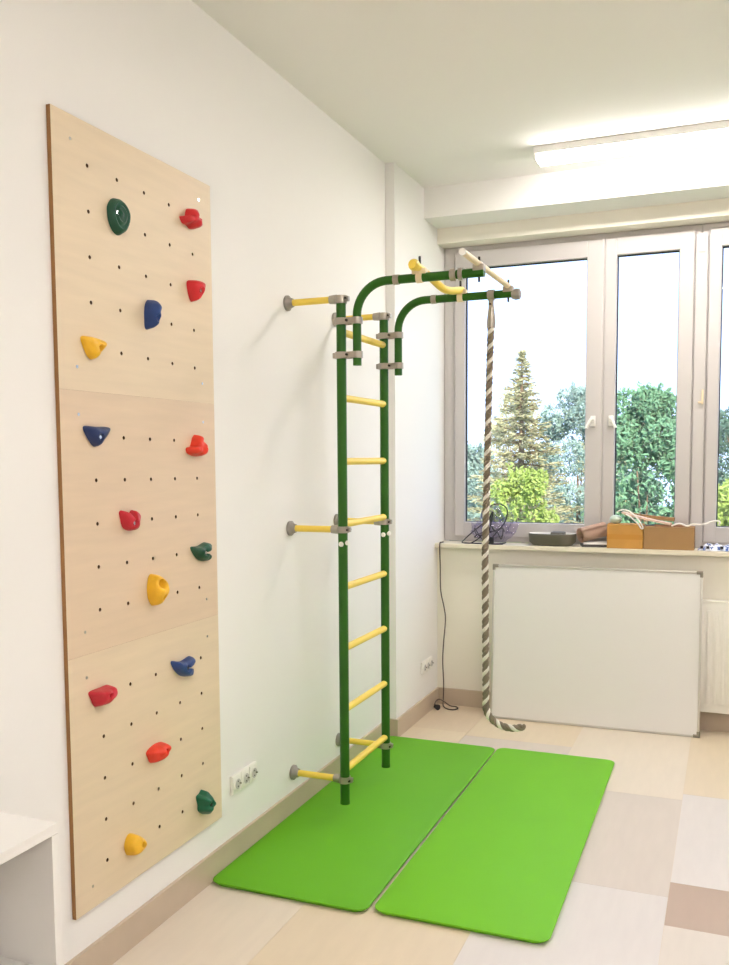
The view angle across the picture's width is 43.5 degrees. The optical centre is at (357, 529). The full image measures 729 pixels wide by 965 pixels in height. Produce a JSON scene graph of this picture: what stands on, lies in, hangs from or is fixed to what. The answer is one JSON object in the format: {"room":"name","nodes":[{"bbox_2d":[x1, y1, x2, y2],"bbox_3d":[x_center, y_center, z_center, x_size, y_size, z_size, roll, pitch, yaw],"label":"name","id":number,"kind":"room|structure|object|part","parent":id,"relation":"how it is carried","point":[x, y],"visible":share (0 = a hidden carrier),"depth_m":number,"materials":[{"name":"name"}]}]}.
{"room":"children's exercise room","nodes":[
{"label":"children's exercise room","id":0,"kind":"room"},
{"bbox_2d":[0,0,448,964],"bbox_3d":[-0.842,-0.142,2.458,0.150,3.110,7.120,1,5,22],"label":"wall","id":1,"kind":"structure","parent":0,"point":[300,208],"depth_m":3.44,"materials":[{"name":"white paint"}]},
{"bbox_2d":[46,104,213,403],"bbox_3d":[-0.657,-0.777,2.785,0.015,0.739,0.793,1,5,22],"label":"plywood board","id":2,"kind":"object","parent":1,"relation":"attached to","point":[103,280],"visible":0.88,"depth_m":2.70,"materials":[{"name":"brown wood"}]},
{"bbox_2d":[80,336,106,359],"bbox_3d":[-0.732,-0.510,2.562,0.030,0.064,0.102,1,5,22],"label":"hold","id":3,"kind":"object","parent":2,"relation":"attached to","point":[93,347],"visible":1,"depth_m":2.54,"materials":[{"name":"yellow plastic"}]},
{"bbox_2d":[107,198,130,234],"bbox_3d":[-0.687,-0.910,2.653,0.026,0.104,0.097,1,5,22],"label":"hold","id":4,"kind":"object","parent":2,"relation":"attached to","point":[118,213],"visible":1,"depth_m":2.63,"materials":[{"name":"green plastic"}]},
{"bbox_2d":[144,300,161,329],"bbox_3d":[-0.622,-0.660,2.795,0.051,0.092,0.035,1,5,22],"label":"hold","id":5,"kind":"object","parent":2,"relation":"attached to","point":[152,309],"visible":1,"depth_m":2.79,"materials":[{"name":"blue plastic"}]},
{"bbox_2d":[179,208,202,228],"bbox_3d":[-0.536,-1.023,2.992,0.043,0.065,0.104,1,5,22],"label":"hold","id":6,"kind":"object","parent":2,"relation":"attached to","point":[191,219],"visible":1,"depth_m":2.98,"materials":[{"name":"red plastic"}]},
{"bbox_2d":[186,280,205,301],"bbox_3d":[-0.528,-0.792,3.022,0.047,0.072,0.064,1,5,22],"label":"hold","id":7,"kind":"object","parent":2,"relation":"attached to","point":[195,289],"visible":1,"depth_m":3.00,"materials":[{"name":"red plastic"}]},
{"bbox_2d":[55,389,217,659],"bbox_3d":[-0.652,-0.040,2.843,0.015,0.739,0.793,1,5,22],"label":"plywood board","id":8,"kind":"object","parent":1,"relation":"attached to","point":[143,465],"visible":0.87,"depth_m":2.75,"materials":[{"name":"beige wood"}]},
{"bbox_2d":[83,426,109,446],"bbox_3d":[-0.729,-0.264,2.583,0.030,0.059,0.108,1,5,22],"label":"hold","id":9,"kind":"object","parent":8,"relation":"attached to","point":[96,436],"visible":1,"depth_m":2.56,"materials":[{"name":"blue plastic"}]},
{"bbox_2d":[119,510,140,530],"bbox_3d":[-0.671,-0.028,2.729,0.038,0.063,0.083,1,5,22],"label":"hold","id":10,"kind":"object","parent":8,"relation":"attached to","point":[130,521],"visible":1,"depth_m":2.71,"materials":[{"name":"plastic"}]},
{"bbox_2d":[147,574,169,605],"bbox_3d":[-0.617,0.188,2.861,0.050,0.101,0.076,1,5,22],"label":"hold","id":11,"kind":"object","parent":8,"relation":"attached to","point":[158,589],"visible":1,"depth_m":2.84,"materials":[{"name":"yellow plastic"}]},
{"bbox_2d":[186,435,207,456],"bbox_3d":[-0.528,-0.282,3.056,0.045,0.073,0.103,1,5,22],"label":"hold","id":12,"kind":"object","parent":8,"relation":"attached to","point":[198,447],"visible":1,"depth_m":3.04,"materials":[{"name":"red plastic"}]},
{"bbox_2d":[190,542,211,560],"bbox_3d":[-0.522,0.077,3.106,0.036,0.065,0.117,1,5,22],"label":"hold","id":13,"kind":"object","parent":8,"relation":"attached to","point":[200,553],"visible":1,"depth_m":3.09,"materials":[{"name":"green plastic"}]},
{"bbox_2d":[64,614,221,919],"bbox_3d":[-0.647,0.697,2.901,0.015,0.739,0.793,1,5,22],"label":"plywood board","id":14,"kind":"object","parent":1,"relation":"attached to","point":[114,790],"visible":0.8,"depth_m":2.81,"materials":[{"name":"brown wood"}]},
{"bbox_2d":[88,685,117,706],"bbox_3d":[-0.724,0.481,2.623,0.045,0.054,0.095,1,5,22],"label":"hold","id":15,"kind":"object","parent":14,"relation":"attached to","point":[101,696],"visible":1,"depth_m":2.60,"materials":[{"name":"plastic"}]},
{"bbox_2d":[124,833,146,855],"bbox_3d":[-0.669,0.957,2.786,0.045,0.067,0.079,1,5,22],"label":"hold","id":16,"kind":"object","parent":14,"relation":"attached to","point":[134,844],"visible":1,"depth_m":2.76,"materials":[{"name":"yellow plastic"}]},
{"bbox_2d":[146,742,170,762],"bbox_3d":[-0.620,0.706,2.887,0.048,0.057,0.096,1,5,22],"label":"hold","id":17,"kind":"object","parent":14,"relation":"attached to","point":[159,751],"visible":1,"depth_m":2.87,"materials":[{"name":"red plastic"}]},
{"bbox_2d":[171,656,195,676],"bbox_3d":[-0.567,0.458,3.019,0.035,0.071,0.125,1,5,22],"label":"hold","id":18,"kind":"object","parent":14,"relation":"attached to","point":[183,668],"visible":1,"depth_m":3.00,"materials":[{"name":"blue plastic"}]},
{"bbox_2d":[196,790,215,813],"bbox_3d":[-0.516,0.945,3.148,0.054,0.093,0.063,1,5,22],"label":"hold","id":19,"kind":"object","parent":14,"relation":"attached to","point":[206,803],"visible":1,"depth_m":3.13,"materials":[{"name":"green plastic"}]},
{"bbox_2d":[230,761,257,794],"bbox_3d":[-0.423,0.938,3.450,0.026,0.072,0.189,1,5,22],"label":"wall socket","id":20,"kind":"object","parent":1,"relation":"attached to","point":[245,776],"visible":1,"depth_m":3.43,"materials":[{"name":"white plastic"}]},
{"bbox_2d":[232,773,241,794],"bbox_3d":[-0.442,0.943,3.390,0.016,0.066,0.058,1,5,22],"label":"outlet","id":21,"kind":"object","parent":20,"relation":"attached to","point":[237,777],"depth_m":3.38,"materials":[{"name":"grey plastic"}]},
{"bbox_2d":[241,767,249,788],"bbox_3d":[-0.418,0.938,3.448,0.016,0.066,0.058,1,5,22],"label":"outlet","id":22,"kind":"object","parent":20,"relation":"attached to","point":[245,772],"depth_m":3.44,"materials":[{"name":"grey plastic"}]},
{"bbox_2d":[249,762,257,782],"bbox_3d":[-0.395,0.933,3.506,0.016,0.066,0.058,1,5,22],"label":"outlet","id":23,"kind":"object","parent":20,"relation":"attached to","point":[253,771],"depth_m":3.50,"materials":[{"name":"grey plastic"}]},
{"bbox_2d":[64,687,438,964],"bbox_3d":[-0.809,1.265,2.478,0.062,0.101,6.770,1,5,22],"label":"baseboard","id":24,"kind":"structure","parent":1,"relation":"attached to","point":[115,943],"depth_m":3.23,"materials":[{"name":"wood"}]},
{"bbox_2d":[283,248,520,804],"bbox_3d":[0.166,0.033,3.757,0.863,2.187,0.739,1,5,22],"label":"ladder","id":25,"kind":"object","parent":1,"relation":"attached to","point":[342,525],"visible":1,"depth_m":3.75,"materials":[{"name":"green metal"}]},
{"bbox_3d":[0.212,-0.995,3.428,0.044,0.044,0.037,1,5,22],"label":"knob","id":26,"kind":"part","parent":25,"relation":"part of","materials":[{"name":"yellow plastic"}]},
{"bbox_3d":[0.226,-0.812,3.503,0.524,0.337,0.034,1,5,22],"label":"arm","id":27,"kind":"part","parent":25,"relation":"part of","materials":[{"name":"green metal"}]},
{"bbox_3d":[0.410,-0.848,3.947,0.529,0.337,0.034,1,5,22],"label":"arm","id":28,"kind":"part","parent":25,"relation":"part of","materials":[{"name":"green metal"}]},
{"bbox_2d":[481,289,525,731],"bbox_3d":[0.629,-0.070,3.914,0.200,1.897,0.047,2,5,27],"label":"rope","id":29,"kind":"object","parent":25,"relation":"hanging from","point":[491,321],"visible":1,"depth_m":3.94,"materials":[{"name":"white"}]},
{"bbox_3d":[0.667,-0.989,3.830,0.038,0.048,0.048,1,5,22],"label":"tip knob","id":30,"kind":"part","parent":25,"relation":"part of","materials":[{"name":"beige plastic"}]},
{"bbox_2d":[421,656,433,674],"bbox_3d":[0.413,0.795,5.358,0.026,0.072,0.189,1,5,22],"label":"wall socket","id":31,"kind":"object","parent":1,"relation":"attached to","point":[427,664],"visible":1,"depth_m":5.34,"materials":[{"name":"white plastic"}]},
{"bbox_2d":[422,661,426,673],"bbox_3d":[0.394,0.800,5.298,0.016,0.066,0.058,1,5,22],"label":"outlet","id":32,"kind":"object","parent":31,"relation":"attached to","point":[424,663],"depth_m":5.29,"materials":[{"name":"grey plastic"}]},
{"bbox_2d":[426,659,429,671],"bbox_3d":[0.414,0.795,5.357,0.008,0.066,0.058,1,5,22],"label":"outlet","id":33,"kind":"object","parent":31,"relation":"attached to","point":[427,660],"depth_m":5.35,"materials":[{"name":"grey plastic"}]},
{"bbox_2d":[429,657,433,669],"bbox_3d":[0.442,0.790,5.414,0.016,0.066,0.058,1,5,22],"label":"outlet","id":34,"kind":"object","parent":31,"relation":"attached to","point":[431,662],"depth_m":5.41,"materials":[{"name":"grey plastic"}]},
{"bbox_2d":[113,704,728,964],"bbox_3d":[0.830,1.406,1.817,3.600,0.100,6.770,1,5,22],"label":"floor","id":35,"kind":"structure","parent":0,"point":[649,885],"depth_m":3.07,"materials":[{"name":"tile"}]},
{"bbox_2d":[0,812,62,964],"bbox_3d":[-1.059,1.029,1.371,0.385,0.748,1.373,1,5,22],"label":"shelf unit","id":36,"kind":"object","parent":35,"relation":"on","point":[30,902],"visible":1,"depth_m":1.91,"materials":[{"name":"white laminate"}]},
{"bbox_2d":[0,956,32,964],"bbox_3d":[-0.929,0.950,1.677,0.377,0.020,0.657,1,5,22],"label":"shelf","id":37,"kind":"object","parent":36,"relation":"attached to","point":[4,960],"depth_m":1.94,"materials":[{"name":"white laminate"}]},
{"bbox_2d":[213,736,494,911],"bbox_3d":[0.094,1.185,3.949,0.594,0.018,1.820,1,5,22],"label":"exercise mat","id":38,"kind":"object","parent":35,"relation":"on","point":[327,852],"visible":0.88,"depth_m":3.65,"materials":[{"name":"green plastic"}]},
{"bbox_2d":[375,748,614,943],"bbox_3d":[0.655,1.197,3.740,0.582,0.018,1.813,1,5,22],"label":"exercise mat","id":39,"kind":"object","parent":35,"relation":"on","point":[504,858],"visible":1,"depth_m":3.45,"materials":[{"name":"green plastic"}]},
{"bbox_2d":[490,564,702,737],"bbox_3d":[1.305,0.652,5.072,1.136,0.888,0.089,1,5,21],"label":"whiteboard","id":40,"kind":"object","parent":35,"relation":"on","point":[605,648],"visible":0.91,"depth_m":5.05,"materials":[{"name":"white ceramic"}]},
{"bbox_2d":[191,0,728,187],"bbox_3d":[0.836,-1.710,1.642,3.800,0.120,7.120,1,5,22],"label":"ceiling","id":41,"kind":"structure","parent":0,"point":[447,92],"depth_m":3.57,"materials":[{"name":"white paint"}]},
{"bbox_2d":[533,120,728,167],"bbox_3d":[1.576,-1.826,4.237,1.495,0.064,0.135,1,5,22],"label":"ceiling lamp","id":42,"kind":"object","parent":41,"relation":"attached to","point":[712,133],"visible":1,"depth_m":4.31,"materials":[{"name":"white plastic"}]},
{"bbox_2d":[437,198,728,691],"bbox_3d":[2.170,-0.357,4.928,3.550,3.110,0.250,1,5,22],"label":"wall","id":43,"kind":"structure","parent":0,"point":[461,569],"depth_m":5.26,"materials":[{"name":"beige paint"}]},
{"bbox_2d":[434,541,457,709],"bbox_3d":[0.535,0.572,5.442,0.139,0.999,0.160,1,5,22],"label":"power cord","id":44,"kind":"object","parent":43,"relation":"hanging from","point":[436,706],"visible":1,"depth_m":5.49,"materials":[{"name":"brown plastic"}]},
{"bbox_2d":[444,224,708,547],"bbox_3d":[1.641,-0.788,5.128,2.394,1.765,0.158,1,5,22],"label":"window","id":45,"kind":"structure","parent":43,"relation":"in","point":[602,252],"depth_m":5.20,"materials":[{"name":"grey plastic"}]},
{"bbox_3d":[1.005,-0.805,5.401,0.871,1.705,0.072,1,5,22],"label":"sash","id":46,"kind":"part","parent":45,"relation":"part of","materials":[{"name":"grey plastic"}]},
{"bbox_3d":[1.330,-0.614,5.215,0.052,0.076,0.056,1,5,22],"label":"handle","id":47,"kind":"part","parent":45,"relation":"part of","materials":[{"name":"white plastic"}]},
{"bbox_3d":[1.444,-0.611,5.168,0.052,0.076,0.056,1,5,22],"label":"handle","id":48,"kind":"part","parent":45,"relation":"part of","materials":[{"name":"white plastic"}]},
{"bbox_3d":[1.634,-0.789,5.145,0.475,1.705,0.072,1,5,22],"label":"sash","id":49,"kind":"part","parent":45,"relation":"part of","materials":[{"name":"grey plastic"}]},
{"bbox_2d":[424,150,728,228],"bbox_3d":[2.065,-1.806,4.583,3.550,0.167,0.250,1,5,22],"label":"ceiling beam","id":50,"kind":"structure","parent":43,"relation":"attached to","point":[705,176],"depth_m":4.84,"materials":[{"name":"white paint"}]},
{"bbox_2d":[435,541,728,556],"bbox_3d":[1.858,0.120,5.000,2.940,0.027,0.185,1,5,22],"label":"window sill","id":51,"kind":"structure","parent":43,"relation":"attached to","point":[446,544],"depth_m":5.16,"materials":[{"name":"stone"}]},
{"bbox_2d":[462,503,507,544],"bbox_3d":[0.752,-0.038,5.411,0.274,0.241,0.109,1,5,22],"label":"cable tangle","id":52,"kind":"object","parent":51,"relation":"on","point":[491,539],"visible":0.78,"depth_m":5.38,"materials":[{"name":"black plastic"}]},
{"bbox_2d":[529,531,576,545],"bbox_3d":[1.131,0.049,5.292,0.272,0.078,0.170,1,5,22],"label":"plastic tray","id":53,"kind":"object","parent":51,"relation":"on","point":[554,538],"visible":1,"depth_m":5.22,"materials":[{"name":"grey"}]},
{"bbox_2d":[580,543,606,546],"bbox_3d":[1.351,0.087,5.198,0.150,0.014,0.100,0,5,8],"label":"folder","id":54,"kind":"object","parent":51,"relation":"on","point":[581,544],"visible":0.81,"depth_m":5.15,"materials":[{"name":"grey"}]},
{"bbox_2d":[583,541,606,544],"bbox_3d":[1.358,0.074,5.188,0.140,0.012,0.090,1,5,15],"label":"paper sheets","id":55,"kind":"object","parent":54,"relation":"on","point":[586,542],"visible":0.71,"depth_m":5.15,"materials":[{"name":"white paper"}]},
{"bbox_2d":[576,522,606,541],"bbox_3d":[1.337,0.013,5.199,0.173,0.112,0.081,-2,5,-20],"label":"paper roll","id":56,"kind":"object","parent":55,"relation":"on","point":[591,532],"visible":0.94,"depth_m":5.17,"materials":[{"name":"brown paper"}]},
{"bbox_2d":[607,523,644,548],"bbox_3d":[1.509,0.031,5.125,0.192,0.135,0.156,1,5,22],"label":"cardboard box","id":57,"kind":"object","parent":51,"relation":"on","point":[619,535],"visible":0.92,"depth_m":5.06,"materials":[{"name":"orange cardboard"}]},
{"bbox_2d":[610,515,621,523],"bbox_3d":[1.448,-0.060,5.119,0.068,0.049,0.068,1,5,22],"label":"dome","id":58,"kind":"object","parent":57,"relation":"on","point":[615,519],"visible":1,"depth_m":5.10,"materials":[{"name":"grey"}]},
{"bbox_2d":[616,509,643,528],"bbox_3d":[1.509,-0.059,5.048,0.155,0.110,0.017,3,6,37],"label":"cord","id":59,"kind":"object","parent":57,"relation":"on","point":[620,509],"visible":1,"depth_m":5.04,"materials":[{"name":"white fabric"}]},
{"bbox_2d":[621,511,694,550],"bbox_3d":[1.665,0.001,5.064,0.388,0.201,0.152,1,5,22],"label":"cardboard box","id":60,"kind":"object","parent":51,"relation":"on","point":[660,538],"depth_m":4.99,"materials":[{"name":"brown cardboard"}]},
{"bbox_3d":[1.605,-0.066,5.070,0.265,0.068,0.050,2,5,31],"label":"cardboard strip","id":61,"kind":"part","parent":60,"relation":"part of","materials":[{"name":"brown cardboard"}]},
{"bbox_3d":[1.640,-0.076,5.129,0.272,0.050,0.032,2,5,24],"label":"cardboard strip","id":62,"kind":"part","parent":60,"relation":"part of","materials":[{"name":"brown cardboard"}]},
{"bbox_3d":[1.721,-0.023,5.026,0.161,0.010,0.055,1,5,15],"label":"cardboard strip","id":63,"kind":"part","parent":60,"relation":"part of","materials":[{"name":"brown cardboard"}]},
{"bbox_2d":[671,520,720,526],"bbox_3d":[1.841,-0.034,4.959,0.257,0.039,0.038,0,5,9],"label":"cord","id":64,"kind":"object","parent":60,"relation":"on","point":[713,520],"visible":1,"depth_m":4.95,"materials":[{"name":"white fabric"}]},
{"bbox_2d":[698,543,728,550],"bbox_3d":[1.996,0.091,4.923,0.304,0.036,0.128,1,5,22],"label":"packaging","id":65,"kind":"object","parent":51,"relation":"on","point":[708,546],"visible":1,"depth_m":4.91,"materials":[{"name":"white plastic"}]},
{"bbox_2d":[439,687,728,731],"bbox_3d":[2.136,1.053,4.915,3.538,0.101,0.012,1,5,22],"label":"baseboard","id":66,"kind":"structure","parent":43,"relation":"attached to","point":[719,722],"depth_m":5.49,"materials":[{"name":"tile"}]},
{"bbox_2d":[700,599,728,713],"bbox_3d":[1.950,0.680,4.917,1.300,0.606,0.094,1,5,22],"label":"radiator","id":67,"kind":"object","parent":43,"relation":"attached to","point":[714,686],"visible":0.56,"depth_m":4.88,"materials":[{"name":"white metal"}]},
{"bbox_2d":[702,599,728,602],"bbox_3d":[1.943,0.383,4.881,1.300,0.008,0.060,1,5,22],"label":"grille","id":68,"kind":"object","parent":67,"relation":"attached to","point":[703,600],"depth_m":4.88,"materials":[{"name":"white metal"}]},
{"bbox_2d":[702,222,728,545],"bbox_3d":[2.562,-0.764,4.752,1.466,1.765,0.158,1,5,22],"label":"window","id":69,"kind":"structure","parent":43,"relation":"in","point":[718,232],"depth_m":4.98,"materials":[{"name":"grey plastic"}]},
{"label":"outside","id":70,"kind":"structure","parent":0,"visible":0},
{"bbox_2d":[508,505,673,520],"bbox_3d":[16.618,1.143,45.251,120.000,0.200,84.100,1,5,22],"label":"ground","id":71,"kind":"structure","parent":70,"point":[663,507],"depth_m":77.60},
{"bbox_2d":[449,443,508,540],"bbox_3d":[2.992,0.346,22.705,2.274,5.118,2.604,1,5,19],"label":"round tree","id":72,"kind":"object","parent":71,"relation":"on","point":[474,454],"visible":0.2,"depth_m":22.08,"materials":[{"name":"blue plant"}]},
{"bbox_2d":[481,384,546,507],"bbox_3d":[4.181,-0.557,24.282,1.779,6.652,1.604,1,5,22],"label":"round tree","id":73,"kind":"object","parent":71,"relation":"on","point":[501,415],"visible":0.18,"depth_m":23.96,"materials":[{"name":"green plant"}]},
{"bbox_2d":[475,462,559,542],"bbox_3d":[1.926,1.494,11.176,1.209,4.646,1.273,-4,6,-39],"label":"leafy bush","id":74,"kind":"object","parent":71,"relation":"on","point":[522,486],"visible":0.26,"depth_m":10.95,"materials":[{"name":"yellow plant"}]},
{"bbox_2d":[467,348,583,522],"bbox_3d":[2.848,0.119,16.140,2.813,6.595,2.917,-5,6,-43],"label":"spruce tree","id":75,"kind":"object","parent":71,"relation":"on","point":[523,441],"visible":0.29,"depth_m":15.93,"materials":[{"name":"green plant"}]},
{"bbox_2d":[525,481,575,521],"bbox_3d":[5.612,0.465,26.946,2.056,4.181,2.134,-2,5,-19],"label":"leafy bush","id":76,"kind":"object","parent":71,"relation":"on","point":[560,486],"visible":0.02,"depth_m":26.43,"materials":[{"name":"blue plant"}]},
{"bbox_2d":[536,381,631,522],"bbox_3d":[4.913,-0.027,19.720,2.082,6.302,1.878,-1,5,-12],"label":"round tree","id":77,"kind":"object","parent":71,"relation":"on","point":[577,410],"visible":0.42,"depth_m":19.21,"materials":[{"name":"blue plant"}]},
{"bbox_2d":[574,431,628,506],"bbox_3d":[6.337,-0.046,23.551,1.550,5.718,1.622,1,5,13],"label":"round tree","id":78,"kind":"object","parent":71,"relation":"on","point":[583,471],"visible":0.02,"depth_m":23.18,"materials":[{"name":"green plant"}]},
{"bbox_2d":[616,469,665,524],"bbox_3d":[7.938,0.384,26.142,2.267,4.435,2.130,1,5,22],"label":"leafy bush","id":79,"kind":"object","parent":71,"relation":"on","point":[657,497],"visible":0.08,"depth_m":25.56,"materials":[{"name":"green plant"}]},
{"bbox_2d":[615,381,675,524],"bbox_3d":[3.886,0.833,12.501,1.765,5.730,1.744,3,5,33],"label":"round tree","id":80,"kind":"object","parent":71,"relation":"on","point":[647,429],"visible":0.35,"depth_m":12.14,"materials":[{"name":"green plant"}]},
{"bbox_2d":[717,479,728,525],"bbox_3d":[4.201,1.630,10.398,1.196,4.465,1.164,-4,6,-41],"label":"leafy bush","id":81,"kind":"object","parent":71,"relation":"on","point":[723,491],"visible":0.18,"depth_m":10.04,"materials":[{"name":"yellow plant"}]},
{"bbox_2d":[718,406,728,486],"bbox_3d":[8.105,-0.111,18.459,2.464,6.622,2.105,1,5,22],"label":"round tree","id":82,"kind":"object","parent":71,"relation":"on","point":[724,422],"visible":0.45,"depth_m":18.49,"materials":[{"name":"green plant"}]}
]}

